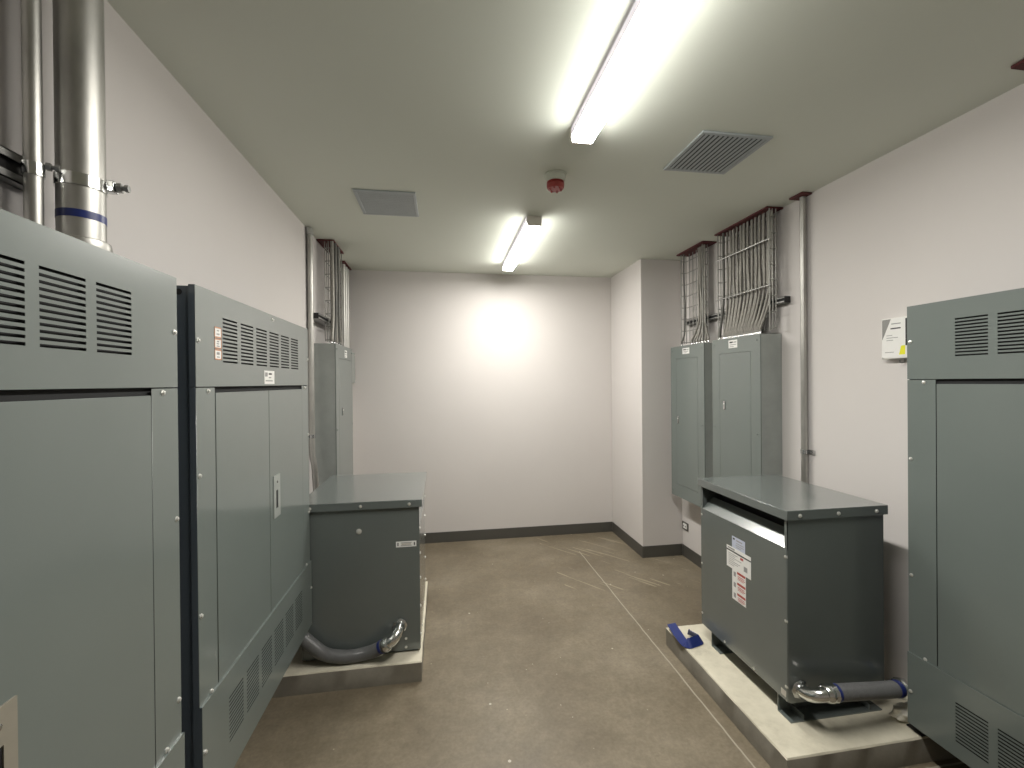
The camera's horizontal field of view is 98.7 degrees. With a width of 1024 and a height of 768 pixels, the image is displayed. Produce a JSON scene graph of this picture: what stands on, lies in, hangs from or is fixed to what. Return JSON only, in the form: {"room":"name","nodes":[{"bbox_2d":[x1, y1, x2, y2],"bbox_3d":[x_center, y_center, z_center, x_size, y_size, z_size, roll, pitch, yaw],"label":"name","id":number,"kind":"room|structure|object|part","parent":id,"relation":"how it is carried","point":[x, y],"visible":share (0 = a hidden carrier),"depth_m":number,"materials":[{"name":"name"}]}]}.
{"room":"electrical room","nodes":[
{"label":"electrical room","id":0,"kind":"room"},
{"bbox_2d":[0,0,340,493],"bbox_3d":[-1.172,0.257,0.995,0.100,2.743,6.930,-1,0,-9],"label":"wall","id":1,"kind":"structure","parent":0,"point":[196,211],"depth_m":1.59,"materials":[{"name":"paint"}]},
{"bbox_2d":[0,145,22,190],"bbox_3d":[-1.069,-0.477,0.715,0.029,0.064,0.652,-1,0,-9],"label":"channel","id":2,"kind":"object","parent":1,"relation":"attached to","point":[10,161],"visible":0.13,"depth_m":0.97,"materials":[{"name":"metal"}]},
{"bbox_2d":[306,227,318,490],"bbox_3d":[-1.430,0.196,3.161,0.068,2.629,0.090,-1,0,-9],"label":"conduit","id":3,"kind":"object","parent":1,"relation":"attached to","point":[309,230],"visible":0.76,"depth_m":3.14,"materials":[{"name":"metal"}]},
{"bbox_2d":[314,313,341,330],"bbox_3d":[-1.491,-0.493,3.544,0.076,0.041,0.772,-1,0,-9],"label":"channel","id":4,"kind":"object","parent":1,"relation":"attached to","point":[319,318],"visible":0.61,"depth_m":3.33,"materials":[{"name":"metal"}]},
{"bbox_2d":[324,241,342,341],"bbox_3d":[-1.450,-0.721,3.583,0.059,0.775,0.345,-1,0,-9],"label":"cable tray","id":5,"kind":"object","parent":4,"relation":"attached to","point":[328,313],"visible":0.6,"depth_m":3.46,"materials":[{"name":"metal"}]},
{"bbox_2d":[330,241,334,342],"bbox_3d":[-1.393,-0.709,3.404,0.030,0.800,0.072,-1,0,-9],"label":"cable","id":6,"kind":"object","parent":5,"relation":"attached to","point":[331,242],"visible":0.99,"depth_m":3.41,"materials":[{"name":"metal"}]},
{"bbox_2d":[314,343,352,485],"bbox_3d":[-1.447,0.351,3.615,0.167,1.320,0.610,-1,0,-9],"label":"panelboard","id":7,"kind":"object","parent":1,"relation":"attached to","point":[332,361],"visible":0.72,"depth_m":3.32,"materials":[{"name":"grey metal"}]},
{"bbox_2d":[333,243,337,342],"bbox_3d":[-1.396,-0.709,3.466,0.033,0.800,0.047,0,0,27],"label":"cable","id":8,"kind":"object","parent":7,"relation":"attached to","point":[335,244],"visible":0.65,"depth_m":3.46,"materials":[{"name":"metal"}]},
{"bbox_2d":[335,277,337,342],"bbox_3d":[-1.411,-0.710,3.525,0.030,0.800,0.041,-1,0,-9],"label":"cable","id":9,"kind":"object","parent":7,"relation":"attached to","point":[337,277],"visible":0.24,"depth_m":3.52,"materials":[{"name":"metal"}]},
{"bbox_2d":[337,247,340,344],"bbox_3d":[-1.416,-0.710,3.587,0.030,0.800,0.068,-1,0,-26],"label":"cable","id":10,"kind":"object","parent":7,"relation":"attached to","point":[338,248],"visible":0.62,"depth_m":3.56,"materials":[{"name":"metal"}]},
{"bbox_2d":[340,311,342,344],"bbox_3d":[-1.430,-0.710,3.649,0.030,0.800,0.093,-1,0,-9],"label":"cable","id":11,"kind":"object","parent":7,"relation":"attached to","point":[341,342],"visible":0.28,"depth_m":3.65,"materials":[{"name":"metal"}]},
{"bbox_3d":[-1.377,0.350,3.626,0.006,1.320,0.610,-1,0,-9],"label":"trim","id":12,"kind":"part","parent":7,"relation":"part of","materials":[{"name":"grey metal"}]},
{"bbox_3d":[-1.376,0.349,3.626,0.005,1.098,0.406,-1,0,-9],"label":"door","id":13,"kind":"part","parent":7,"relation":"part of","materials":[{"name":"grey metal"}]},
{"bbox_3d":[-1.563,-0.156,4.142,0.111,0.292,0.350,-1,0,-9],"label":"junction box","id":14,"kind":"object","parent":1,"relation":"attached to","visible":0},
{"bbox_2d":[341,264,345,346],"bbox_3d":[-1.565,-0.703,4.089,0.060,0.812,0.060,-1,0,-9],"label":"conduit","id":15,"kind":"object","parent":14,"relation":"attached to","point":[343,265],"visible":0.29,"depth_m":4.07,"materials":[{"name":"metal"}]},
{"bbox_2d":[346,267,347,347],"bbox_3d":[-1.579,-0.703,4.175,0.060,0.812,0.060,-1,0,-9],"label":"conduit","id":16,"kind":"object","parent":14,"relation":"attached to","point":[346,267],"visible":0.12,"depth_m":4.17,"materials":[{"name":"metal"}]},
{"bbox_2d":[348,269,349,347],"bbox_3d":[-1.591,-0.703,4.252,0.060,0.812,0.060,-1,0,-9],"label":"conduit","id":17,"kind":"object","parent":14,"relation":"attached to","point":[348,269],"visible":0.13,"depth_m":4.24,"materials":[{"name":"metal"}]},
{"bbox_2d":[349,270,612,532],"bbox_3d":[-0.099,0.234,4.622,3.150,2.743,0.100,-1,0,-9],"label":"wall","id":18,"kind":"structure","parent":0,"point":[497,388],"depth_m":4.55,"materials":[{"name":"paint"}]},
{"bbox_2d":[425,522,611,543],"bbox_3d":[-0.276,1.554,4.543,2.751,0.106,0.006,-1,0,-9],"label":"baseboard","id":19,"kind":"structure","parent":18,"relation":"attached to","point":[501,533],"depth_m":4.59,"materials":[{"name":"plastic"}]},
{"bbox_2d":[107,0,1023,277],"bbox_3d":[0.420,-1.180,1.243,3.350,0.100,6.930,-1,0,-9],"label":"ceiling","id":20,"kind":"structure","parent":0,"point":[465,107],"depth_m":1.76,"materials":[{"name":"paint"}]},
{"bbox_2d":[316,239,343,253],"bbox_3d":[-1.474,-1.115,3.579,0.128,0.012,0.355,-1,0,-9],"label":"plate","id":21,"kind":"object","parent":20,"relation":"attached to","point":[320,241],"visible":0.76,"depth_m":3.45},
{"bbox_2d":[340,260,351,269],"bbox_3d":[-1.586,-1.117,4.146,0.084,0.012,0.310,-1,0,-9],"label":"plate","id":22,"kind":"object","parent":20,"relation":"attached to","point":[343,262],"visible":0.44,"depth_m":4.09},
{"bbox_2d":[352,189,418,216],"bbox_3d":[-0.770,-1.119,2.736,0.356,0.010,0.370,-1,0,-9],"label":"ceiling vent","id":23,"kind":"object","parent":20,"relation":"in","point":[371,202],"visible":1,"depth_m":2.71,"materials":[{"name":"metal"}]},
{"bbox_2d":[502,216,541,270],"bbox_3d":[0.055,-1.101,3.564,0.103,0.068,1.220,-1,0,-9],"label":"strip light","id":24,"kind":"object","parent":20,"relation":"attached to","point":[531,224],"visible":1,"depth_m":3.32,"materials":[{"name":"white plastic"}]},
{"bbox_2d":[544,169,566,192],"bbox_3d":[0.235,-1.089,2.383,0.124,0.086,0.124,-1,0,-9],"label":"smoke detector","id":25,"kind":"object","parent":20,"relation":"attached to","point":[555,179],"visible":1,"depth_m":2.35,"materials":[{"name":"paint"}]},
{"bbox_2d":[570,0,680,144],"bbox_3d":[0.404,-1.096,1.352,0.103,0.068,1.220,-1,0,-9],"label":"strip light","id":26,"kind":"object","parent":20,"relation":"attached to","point":[646,19],"visible":1,"depth_m":1.47,"materials":[{"name":"white plastic"}]},
{"bbox_2d":[676,241,716,256],"bbox_3d":[1.556,-1.143,3.730,0.126,0.012,0.400,-1,0,-9],"label":"plate","id":27,"kind":"object","parent":20,"relation":"attached to","point":[693,249],"visible":0.76,"depth_m":3.69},
{"bbox_2d":[663,130,772,173],"bbox_3d":[0.999,-1.133,2.172,0.352,0.010,0.360,-1,0,-9],"label":"ceiling vent","id":28,"kind":"object","parent":20,"relation":"in","point":[712,152],"visible":1,"depth_m":2.15,"materials":[{"name":"metal"}]},
{"bbox_2d":[714,206,782,236],"bbox_3d":[1.656,-1.141,3.116,0.120,0.012,0.555,-1,0,-9],"label":"plate","id":29,"kind":"object","parent":20,"relation":"attached to","point":[765,209],"visible":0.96,"depth_m":3.04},
{"bbox_2d":[789,192,811,200],"bbox_3d":[1.751,-1.141,2.673,0.070,0.012,0.100,-1,0,-9],"label":"plate","id":30,"kind":"object","parent":20,"relation":"attached to","point":[797,196],"visible":0.96,"depth_m":2.65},
{"bbox_2d":[1011,59,1023,70],"bbox_3d":[1.897,-1.137,1.444,0.166,0.012,0.306,-1,0,-9],"label":"plate","id":31,"kind":"object","parent":20,"relation":"attached to","point":[1019,65],"visible":1,"depth_m":1.57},
{"bbox_2d":[234,532,969,767],"bbox_3d":[0.446,1.663,1.254,3.350,0.100,6.930,-1,0,-9],"label":"floor","id":32,"kind":"structure","parent":0,"point":[552,651],"depth_m":2.33,"materials":[{"name":"concrete"}]},
{"bbox_2d":[0,209,184,767],"bbox_3d":[-0.934,0.505,0.638,0.251,1.585,1.110,-1,0,-9],"label":"electrical cabinet","id":33,"kind":"object","parent":32,"relation":"on","point":[90,639],"visible":1,"depth_m":0.89,"materials":[{"name":"metal"}]},
{"bbox_3d":[-0.826,0.612,0.705,0.004,0.179,0.068,-1,0,-9],"label":"latch plate","id":34,"kind":"part","parent":33,"relation":"part of","materials":[{"name":"beige metal"}]},
{"bbox_2d":[21,0,60,225],"bbox_3d":[-1.059,-0.699,0.986,0.061,0.829,0.038,-1,0,-26],"label":"conduit","id":35,"kind":"object","parent":33,"relation":"attached to","point":[33,168],"visible":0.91,"depth_m":0.97,"materials":[{"name":"metal"}]},
{"bbox_3d":[-0.861,0.492,0.874,0.010,0.925,0.440,-1,0,-9],"label":"door","id":36,"kind":"part","parent":33,"relation":"part of","materials":[{"name":"grey metal"}]},
{"bbox_3d":[-0.829,-0.139,0.653,0.001,0.298,1.110,-1,0,-9],"label":"panel","id":37,"kind":"part","parent":33,"relation":"part of","materials":[{"name":"grey metal"}]},
{"bbox_2d":[52,0,130,252],"bbox_3d":[-1.027,-0.700,1.058,0.132,0.829,0.112,-1,0,-9],"label":"conduit","id":38,"kind":"object","parent":33,"relation":"on","point":[82,189],"visible":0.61,"depth_m":1.02,"materials":[{"name":"metal"}]},
{"bbox_3d":[-0.811,1.126,0.659,0.001,0.341,1.110,-1,0,-9],"label":"panel","id":39,"kind":"part","parent":33,"relation":"part of","materials":[{"name":"grey metal"}]},
{"bbox_2d":[174,284,311,767],"bbox_3d":[-1.119,0.501,1.815,0.251,1.588,1.092,-1,0,-9],"label":"electrical cabinet","id":40,"kind":"object","parent":32,"relation":"on","point":[246,570],"visible":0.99,"depth_m":1.54,"materials":[{"name":"metal"}]},
{"bbox_3d":[-0.978,0.490,1.616,0.010,0.925,0.432,-1,0,-9],"label":"door","id":41,"kind":"part","parent":40,"relation":"part of","materials":[{"name":"grey metal"}]},
{"bbox_3d":[-1.014,-0.143,1.830,0.001,0.301,1.092,-1,0,-9],"label":"panel","id":42,"kind":"part","parent":40,"relation":"part of","materials":[{"name":"grey metal"}]},
{"bbox_3d":[-0.996,1.123,1.836,0.001,0.341,1.092,-1,0,-9],"label":"panel","id":43,"kind":"part","parent":40,"relation":"part of","materials":[{"name":"grey metal"}]},
{"bbox_3d":[-1.016,0.483,1.902,0.004,0.182,0.072,-1,0,-9],"label":"latch plate","id":44,"kind":"part","parent":40,"relation":"part of","materials":[{"name":"silver metal"}]},
{"bbox_3d":[-1.046,0.489,2.046,0.010,0.925,0.432,-1,0,-9],"label":"door","id":45,"kind":"part","parent":40,"relation":"part of","materials":[{"name":"grey metal"}]},
{"bbox_2d":[272,581,427,697],"bbox_3d":[-0.972,1.565,2.815,0.824,0.110,0.987,-1,0,-9],"label":"concrete pad","id":46,"kind":"object","parent":32,"relation":"on","point":[301,677],"visible":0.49,"depth_m":2.35,"materials":[{"name":"grey concrete"}]},
{"bbox_2d":[300,618,406,663],"bbox_3d":[-0.882,1.380,2.366,0.618,0.259,0.126,-1,0,-9],"label":"conduit","id":47,"kind":"object","parent":46,"relation":"on","point":[318,650],"visible":0.81,"depth_m":2.35,"materials":[{"name":"metal"}]},
{"bbox_2d":[302,472,426,660],"bbox_3d":[-0.887,1.078,2.791,0.663,0.862,0.774,-1,0,-9],"label":"transformer","id":48,"kind":"object","parent":46,"relation":"on","point":[367,531],"visible":0.94,"depth_m":2.44,"materials":[{"name":"grey metal"}]},
{"bbox_3d":[-0.891,0.669,2.793,0.663,0.043,0.768,-1,0,-9],"label":"lid","id":49,"kind":"part","parent":48,"relation":"part of","materials":[{"name":"grey metal"}]},
{"bbox_3d":[-0.578,1.154,2.844,0.004,0.679,0.724,-1,0,-9],"label":"panel","id":50,"kind":"part","parent":48,"relation":"part of","materials":[{"name":"grey metal"}]},
{"bbox_2d":[666,623,956,767],"bbox_3d":[1.433,1.519,2.295,0.862,0.164,0.966,-1,0,-9],"label":"concrete pad","id":51,"kind":"object","parent":32,"relation":"on","point":[876,739],"depth_m":1.92,"materials":[{"name":"grey concrete"}]},
{"bbox_3d":[1.022,1.465,2.591,0.145,0.052,0.218,-1,0,-9],"label":"tape strip","id":52,"kind":"part","parent":51,"relation":"part of","materials":[{"name":"blue plastic"}]},
{"bbox_2d":[698,474,887,723],"bbox_3d":[1.404,1.021,2.291,0.516,0.940,0.685,-1,0,-9],"label":"transformer","id":53,"kind":"object","parent":51,"relation":"on","point":[792,570],"visible":0.95,"depth_m":2.00,"materials":[{"name":"grey metal"}]},
{"bbox_3d":[1.353,0.976,2.609,0.492,0.843,0.017,-1,0,-9],"label":"panel","id":54,"kind":"part","parent":53,"relation":"part of","materials":[{"name":"grey metal"}]},
{"bbox_3d":[1.161,1.062,2.256,0.004,0.677,0.647,-1,0,-9],"label":"panel","id":55,"kind":"part","parent":53,"relation":"part of","materials":[{"name":"grey metal"}]},
{"bbox_3d":[1.399,0.572,2.292,0.516,0.043,0.679,-1,0,-9],"label":"lid","id":56,"kind":"part","parent":53,"relation":"part of","materials":[{"name":"grey metal"}]},
{"bbox_3d":[1.453,0.977,1.978,0.492,0.843,0.017,-1,0,-9],"label":"panel","id":57,"kind":"part","parent":53,"relation":"part of","materials":[{"name":"grey metal"}]},
{"bbox_2d":[790,677,907,703],"bbox_3d":[1.577,1.333,1.927,0.698,0.124,0.127,-1,0,-9],"label":"conduit","id":58,"kind":"object","parent":53,"relation":"attached to","point":[897,687],"visible":0.95,"depth_m":1.88,"materials":[{"name":"metal"}]},
{"bbox_2d":[888,701,908,722],"bbox_3d":[1.770,1.453,1.959,0.176,0.072,0.090,-1,0,-9],"label":"lump","id":59,"kind":"object","parent":51,"relation":"on","point":[899,711],"visible":0.47,"depth_m":1.94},
{"bbox_2d":[906,288,1023,767],"bbox_3d":[1.888,0.580,1.368,0.241,1.820,1.138,-1,0,-9],"label":"tall cabinet","id":60,"kind":"object","parent":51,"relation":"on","point":[965,356],"visible":1,"depth_m":1.67,"materials":[{"name":"metal"}]},
{"bbox_3d":[1.778,-0.174,1.335,0.001,0.310,1.110,-1,0,-9],"label":"panel","id":61,"kind":"part","parent":60,"relation":"part of","materials":[{"name":"grey metal"}]},
{"bbox_3d":[1.784,1.299,1.339,0.001,0.304,1.110,-1,0,-9],"label":"panel","id":62,"kind":"part","parent":60,"relation":"part of","materials":[{"name":"grey metal"}]},
{"bbox_3d":[1.753,0.573,1.557,0.010,1.145,0.440,-1,0,-9],"label":"door","id":63,"kind":"part","parent":60,"relation":"part of","materials":[{"name":"grey metal"}]},
{"bbox_2d":[611,259,681,545],"bbox_3d":[1.327,0.222,4.426,0.393,2.743,0.730,-1,0,-9],"label":"wall column","id":64,"kind":"structure","parent":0,"point":[645,295],"depth_m":4.08,"materials":[{"name":"paint"}]},
{"bbox_2d":[612,522,681,557],"bbox_3d":[1.334,1.540,4.425,0.393,0.106,0.730,-1,0,-9],"label":"baseboard","id":65,"kind":"structure","parent":64,"relation":"attached to","point":[671,549],"depth_m":4.08,"materials":[{"name":"plastic"}]},
{"bbox_2d":[680,83,1023,680],"bbox_3d":[2.038,0.227,1.502,0.100,2.743,6.930,-1,0,-9],"label":"wall","id":66,"kind":"structure","parent":0,"point":[939,216],"depth_m":2.22,"materials":[{"name":"paint"}]},
{"bbox_2d":[682,521,688,531],"bbox_3d":[1.590,1.305,4.043,0.013,0.070,0.095,-1,0,-9],"label":"wall outlet","id":67,"kind":"object","parent":66,"relation":"attached to","point":[685,526],"visible":1,"depth_m":4.03,"materials":[{"name":"plastic"}]},
{"bbox_2d":[682,544,700,567],"bbox_3d":[1.684,1.541,3.486,0.006,0.106,1.234,-1,0,-9],"label":"baseboard","id":68,"kind":"structure","parent":66,"relation":"attached to","point":[687,552],"depth_m":3.94,"materials":[{"name":"plastic"}]},
{"bbox_2d":[671,342,712,506],"bbox_3d":[1.550,0.330,3.730,0.167,1.316,0.510,-1,0,-9],"label":"panelboard","id":69,"kind":"object","parent":66,"relation":"attached to","point":[691,365],"visible":0.84,"depth_m":3.65,"materials":[{"name":"grey metal"}]},
{"bbox_3d":[1.479,0.330,3.719,0.005,1.094,0.326,-1,0,-9],"label":"door","id":70,"kind":"part","parent":69,"relation":"part of","materials":[{"name":"grey metal"}]},
{"bbox_2d":[680,244,708,343],"bbox_3d":[1.545,-0.745,3.735,0.054,0.782,0.330,-1,0,-9],"label":"cable tray","id":71,"kind":"object","parent":69,"relation":"on","point":[704,251],"visible":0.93,"depth_m":3.77,"materials":[{"name":"metal"}]},
{"bbox_2d":[681,254,685,345],"bbox_3d":[1.506,-0.733,3.874,0.017,0.808,0.045,-1,0,-45],"label":"cable","id":72,"kind":"object","parent":71,"relation":"attached to","point":[683,254],"visible":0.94,"depth_m":3.86,"materials":[{"name":"metal"}]},
{"bbox_2d":[691,248,699,343],"bbox_3d":[1.544,-0.732,3.707,0.021,0.808,0.098,-1,0,-26],"label":"cable","id":73,"kind":"object","parent":71,"relation":"attached to","point":[698,290],"visible":0.88,"depth_m":3.67,"materials":[{"name":"metal"}]},
{"bbox_2d":[693,272,701,343],"bbox_3d":[1.555,-0.732,3.682,0.019,0.808,0.081,-1,0,-42],"label":"cable","id":74,"kind":"object","parent":71,"relation":"attached to","point":[694,340],"visible":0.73,"depth_m":3.68,"materials":[{"name":"metal"}]},
{"bbox_2d":[696,247,701,343],"bbox_3d":[1.554,-0.732,3.655,0.052,0.808,0.019,0,0,42],"label":"cable","id":75,"kind":"object","parent":71,"relation":"attached to","point":[700,271],"visible":0.88,"depth_m":3.64,"materials":[{"name":"metal"}]},
{"bbox_2d":[701,246,703,342],"bbox_3d":[1.562,-0.732,3.602,0.022,0.808,0.053,0,0,27],"label":"cable","id":76,"kind":"object","parent":71,"relation":"attached to","point":[701,246],"visible":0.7,"depth_m":3.61,"materials":[{"name":"metal"}]},
{"bbox_2d":[703,265,706,342],"bbox_3d":[1.569,-0.732,3.578,0.024,0.808,0.082,0,0,25],"label":"cable","id":77,"kind":"object","parent":71,"relation":"attached to","point":[703,265],"visible":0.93,"depth_m":3.60,"materials":[{"name":"metal"}]},
{"bbox_2d":[703,244,709,342],"bbox_3d":[1.569,-0.732,3.550,0.019,0.808,0.102,0,0,6],"label":"cable","id":78,"kind":"object","parent":71,"relation":"attached to","point":[706,329],"visible":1,"depth_m":3.58,"materials":[{"name":"metal"}]},
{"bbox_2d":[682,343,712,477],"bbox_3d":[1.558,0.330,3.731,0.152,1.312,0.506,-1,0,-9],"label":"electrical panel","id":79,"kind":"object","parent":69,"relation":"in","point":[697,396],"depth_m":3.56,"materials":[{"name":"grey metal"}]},
{"bbox_2d":[687,296,790,325],"bbox_3d":[1.661,-0.541,3.375,0.044,0.041,1.167,-1,0,-9],"label":"channel","id":80,"kind":"object","parent":66,"relation":"attached to","point":[784,299],"visible":0.51,"depth_m":3.01,"materials":[{"name":"metal"}]},
{"bbox_2d":[712,333,781,476],"bbox_3d":[1.647,0.327,3.119,0.167,1.316,0.514,-1,0,-9],"label":"panelboard","id":81,"kind":"object","parent":66,"relation":"attached to","point":[747,369],"visible":0.62,"depth_m":2.98,"materials":[{"name":"grey metal"}]},
{"bbox_3d":[1.575,0.327,3.107,0.005,1.094,0.330,-1,0,-9],"label":"door","id":82,"kind":"part","parent":81,"relation":"part of","materials":[{"name":"grey metal"}]},
{"bbox_2d":[716,208,776,336],"bbox_3d":[1.641,-0.746,3.108,0.059,0.778,0.561,-1,0,-9],"label":"cable tray","id":83,"kind":"object","parent":81,"relation":"on","point":[769,216],"visible":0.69,"depth_m":2.89,"materials":[{"name":"metal"}]},
{"bbox_2d":[718,233,724,339],"bbox_3d":[1.586,-0.733,3.330,0.022,0.804,0.057,-1,0,-31],"label":"cable","id":84,"kind":"object","parent":83,"relation":"attached to","point":[723,234],"visible":0.95,"depth_m":3.31,"materials":[{"name":"metal"}]},
{"bbox_2d":[723,232,728,338],"bbox_3d":[1.610,-0.733,3.312,0.022,0.804,0.047,-1,0,-30],"label":"cable","id":85,"kind":"object","parent":83,"relation":"attached to","point":[727,262],"visible":0.89,"depth_m":3.30,"materials":[{"name":"metal"}]},
{"bbox_2d":[724,241,729,338],"bbox_3d":[1.618,-0.733,3.295,0.057,0.804,0.021,0,0,44],"label":"cable","id":86,"kind":"object","parent":83,"relation":"attached to","point":[729,241],"visible":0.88,"depth_m":3.28,"materials":[{"name":"metal"}]},
{"bbox_2d":[726,231,731,337],"bbox_3d":[1.615,-0.733,3.276,0.019,0.804,0.052,-1,0,-30],"label":"cable","id":87,"kind":"object","parent":83,"relation":"attached to","point":[730,232],"visible":0.84,"depth_m":3.26,"materials":[{"name":"metal"}]},
{"bbox_2d":[727,230,732,337],"bbox_3d":[1.622,-0.733,3.259,0.017,0.804,0.060,-1,0,-43],"label":"cable","id":88,"kind":"object","parent":83,"relation":"attached to","point":[732,230],"visible":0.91,"depth_m":3.25,"materials":[{"name":"metal"}]},
{"bbox_2d":[729,229,735,337],"bbox_3d":[1.621,-0.733,3.241,0.019,0.804,0.056,-1,0,-28],"label":"cable","id":89,"kind":"object","parent":83,"relation":"attached to","point":[733,265],"visible":0.89,"depth_m":3.22,"materials":[{"name":"metal"}]},
{"bbox_2d":[730,262,736,337],"bbox_3d":[1.627,-0.733,3.223,0.022,0.804,0.063,-1,0,-45],"label":"cable","id":90,"kind":"object","parent":83,"relation":"attached to","point":[736,262],"visible":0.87,"depth_m":3.21,"materials":[{"name":"metal"}]},
{"bbox_2d":[732,227,738,337],"bbox_3d":[1.625,-0.733,3.204,0.018,0.804,0.062,-1,0,-28],"label":"cable","id":91,"kind":"object","parent":83,"relation":"attached to","point":[737,257],"visible":0.87,"depth_m":3.18,"materials":[{"name":"metal"}]},
{"bbox_2d":[733,226,739,336],"bbox_3d":[1.633,-0.733,3.187,0.020,0.804,0.069,-1,0,-41],"label":"cable","id":92,"kind":"object","parent":83,"relation":"attached to","point":[739,226],"visible":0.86,"depth_m":3.17,"materials":[{"name":"metal"}]},
{"bbox_2d":[735,225,742,336],"bbox_3d":[1.632,-0.733,3.170,0.021,0.804,0.066,-1,0,-22],"label":"cable","id":93,"kind":"object","parent":83,"relation":"attached to","point":[741,257],"visible":0.94,"depth_m":3.15,"materials":[{"name":"metal"}]},
{"bbox_2d":[736,225,743,336],"bbox_3d":[1.639,-0.733,3.152,0.018,0.804,0.074,-1,0,-35],"label":"cable","id":94,"kind":"object","parent":83,"relation":"attached to","point":[742,225],"visible":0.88,"depth_m":3.13,"materials":[{"name":"metal"}]},
{"bbox_2d":[738,223,745,336],"bbox_3d":[1.637,-0.733,3.134,0.021,0.804,0.071,-1,0,-20],"label":"cable","id":95,"kind":"object","parent":83,"relation":"attached to","point":[744,224],"visible":0.89,"depth_m":3.11,"materials":[{"name":"metal"}]},
{"bbox_2d":[739,223,747,335],"bbox_3d":[1.644,-0.733,3.117,0.019,0.804,0.077,-1,0,-34],"label":"cable","id":96,"kind":"object","parent":83,"relation":"attached to","point":[746,223],"visible":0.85,"depth_m":3.10,"materials":[{"name":"metal"}]},
{"bbox_2d":[741,221,750,335],"bbox_3d":[1.642,-0.733,3.097,0.019,0.804,0.078,-1,0,-24],"label":"cable","id":97,"kind":"object","parent":83,"relation":"attached to","point":[748,268],"visible":0.88,"depth_m":3.07,"materials":[{"name":"metal"}]},
{"bbox_2d":[742,221,750,335],"bbox_3d":[1.651,-0.733,3.083,0.021,0.804,0.081,-1,0,-30],"label":"cable","id":98,"kind":"object","parent":83,"relation":"attached to","point":[750,221],"visible":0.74,"depth_m":3.06,"materials":[{"name":"metal"}]},
{"bbox_2d":[744,219,753,335],"bbox_3d":[1.649,-0.733,3.064,0.021,0.804,0.081,-1,0,-19],"label":"cable","id":99,"kind":"object","parent":83,"relation":"attached to","point":[752,220],"visible":0.9,"depth_m":3.03,"materials":[{"name":"metal"}]},
{"bbox_2d":[745,243,755,334],"bbox_3d":[1.657,-0.733,3.047,0.022,0.804,0.085,-1,0,-27],"label":"cable","id":100,"kind":"object","parent":83,"relation":"attached to","point":[754,243],"visible":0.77,"depth_m":3.02,"materials":[{"name":"metal"}]},
{"bbox_2d":[747,217,757,334],"bbox_3d":[1.653,-0.733,3.027,0.019,0.804,0.087,-1,0,-22],"label":"cable","id":101,"kind":"object","parent":83,"relation":"attached to","point":[755,218],"visible":0.91,"depth_m":2.99,"materials":[{"name":"metal"}]},
{"bbox_2d":[749,222,758,334],"bbox_3d":[1.662,-0.733,3.011,0.019,0.804,0.090,-1,0,-27],"label":"cable","id":102,"kind":"object","parent":83,"relation":"attached to","point":[758,222],"visible":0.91,"depth_m":2.98,"materials":[{"name":"metal"}]},
{"bbox_2d":[750,215,761,334],"bbox_3d":[1.659,-0.733,2.993,0.017,0.804,0.090,-1,0,-19],"label":"cable","id":103,"kind":"object","parent":83,"relation":"attached to","point":[759,216],"visible":0.93,"depth_m":2.96,"materials":[{"name":"metal"}]},
{"bbox_2d":[752,214,765,333],"bbox_3d":[1.667,-0.733,2.974,0.018,0.804,0.098,-1,0,-27],"label":"cable","id":104,"kind":"object","parent":83,"relation":"attached to","point":[762,214],"visible":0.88,"depth_m":2.94,"materials":[{"name":"metal"}]},
{"bbox_2d":[754,213,765,333],"bbox_3d":[1.665,-0.733,2.958,0.018,0.804,0.094,-1,0,-19],"label":"cable","id":105,"kind":"object","parent":83,"relation":"attached to","point":[764,247],"visible":0.94,"depth_m":2.92,"materials":[{"name":"metal"}]},
{"bbox_2d":[755,212,767,333],"bbox_3d":[1.673,-0.733,2.940,0.020,0.804,0.100,-1,0,-24],"label":"cable","id":106,"kind":"object","parent":83,"relation":"attached to","point":[766,212],"visible":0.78,"depth_m":2.91,"materials":[{"name":"metal"}]},
{"bbox_2d":[757,211,768,333],"bbox_3d":[1.671,-0.732,2.921,0.021,0.804,0.101,-1,0,-16],"label":"cable","id":107,"kind":"object","parent":83,"relation":"attached to","point":[767,294],"visible":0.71,"depth_m":2.88,"materials":[{"name":"metal"}]},
{"bbox_2d":[759,210,773,333],"bbox_3d":[1.679,-0.732,2.905,0.022,0.804,0.106,-1,0,-23],"label":"cable","id":108,"kind":"object","parent":83,"relation":"attached to","point":[767,306],"visible":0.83,"depth_m":2.87,"materials":[{"name":"metal"}]},
{"bbox_2d":[799,196,814,482],"bbox_3d":[1.779,0.082,2.668,0.043,2.429,0.095,-1,0,-9],"label":"conduit","id":109,"kind":"object","parent":66,"relation":"attached to","point":[805,451],"visible":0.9,"depth_m":2.66,"materials":[{"name":"metal"}]},
{"bbox_2d":[881,316,906,362],"bbox_3d":[1.869,-0.210,2.084,0.042,0.222,0.216,-1,0,-9],"label":"wall sign","id":110,"kind":"object","parent":66,"relation":"attached to","point":[894,330],"visible":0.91,"depth_m":2.12,"materials":[{"name":"white plastic"}]}
]}

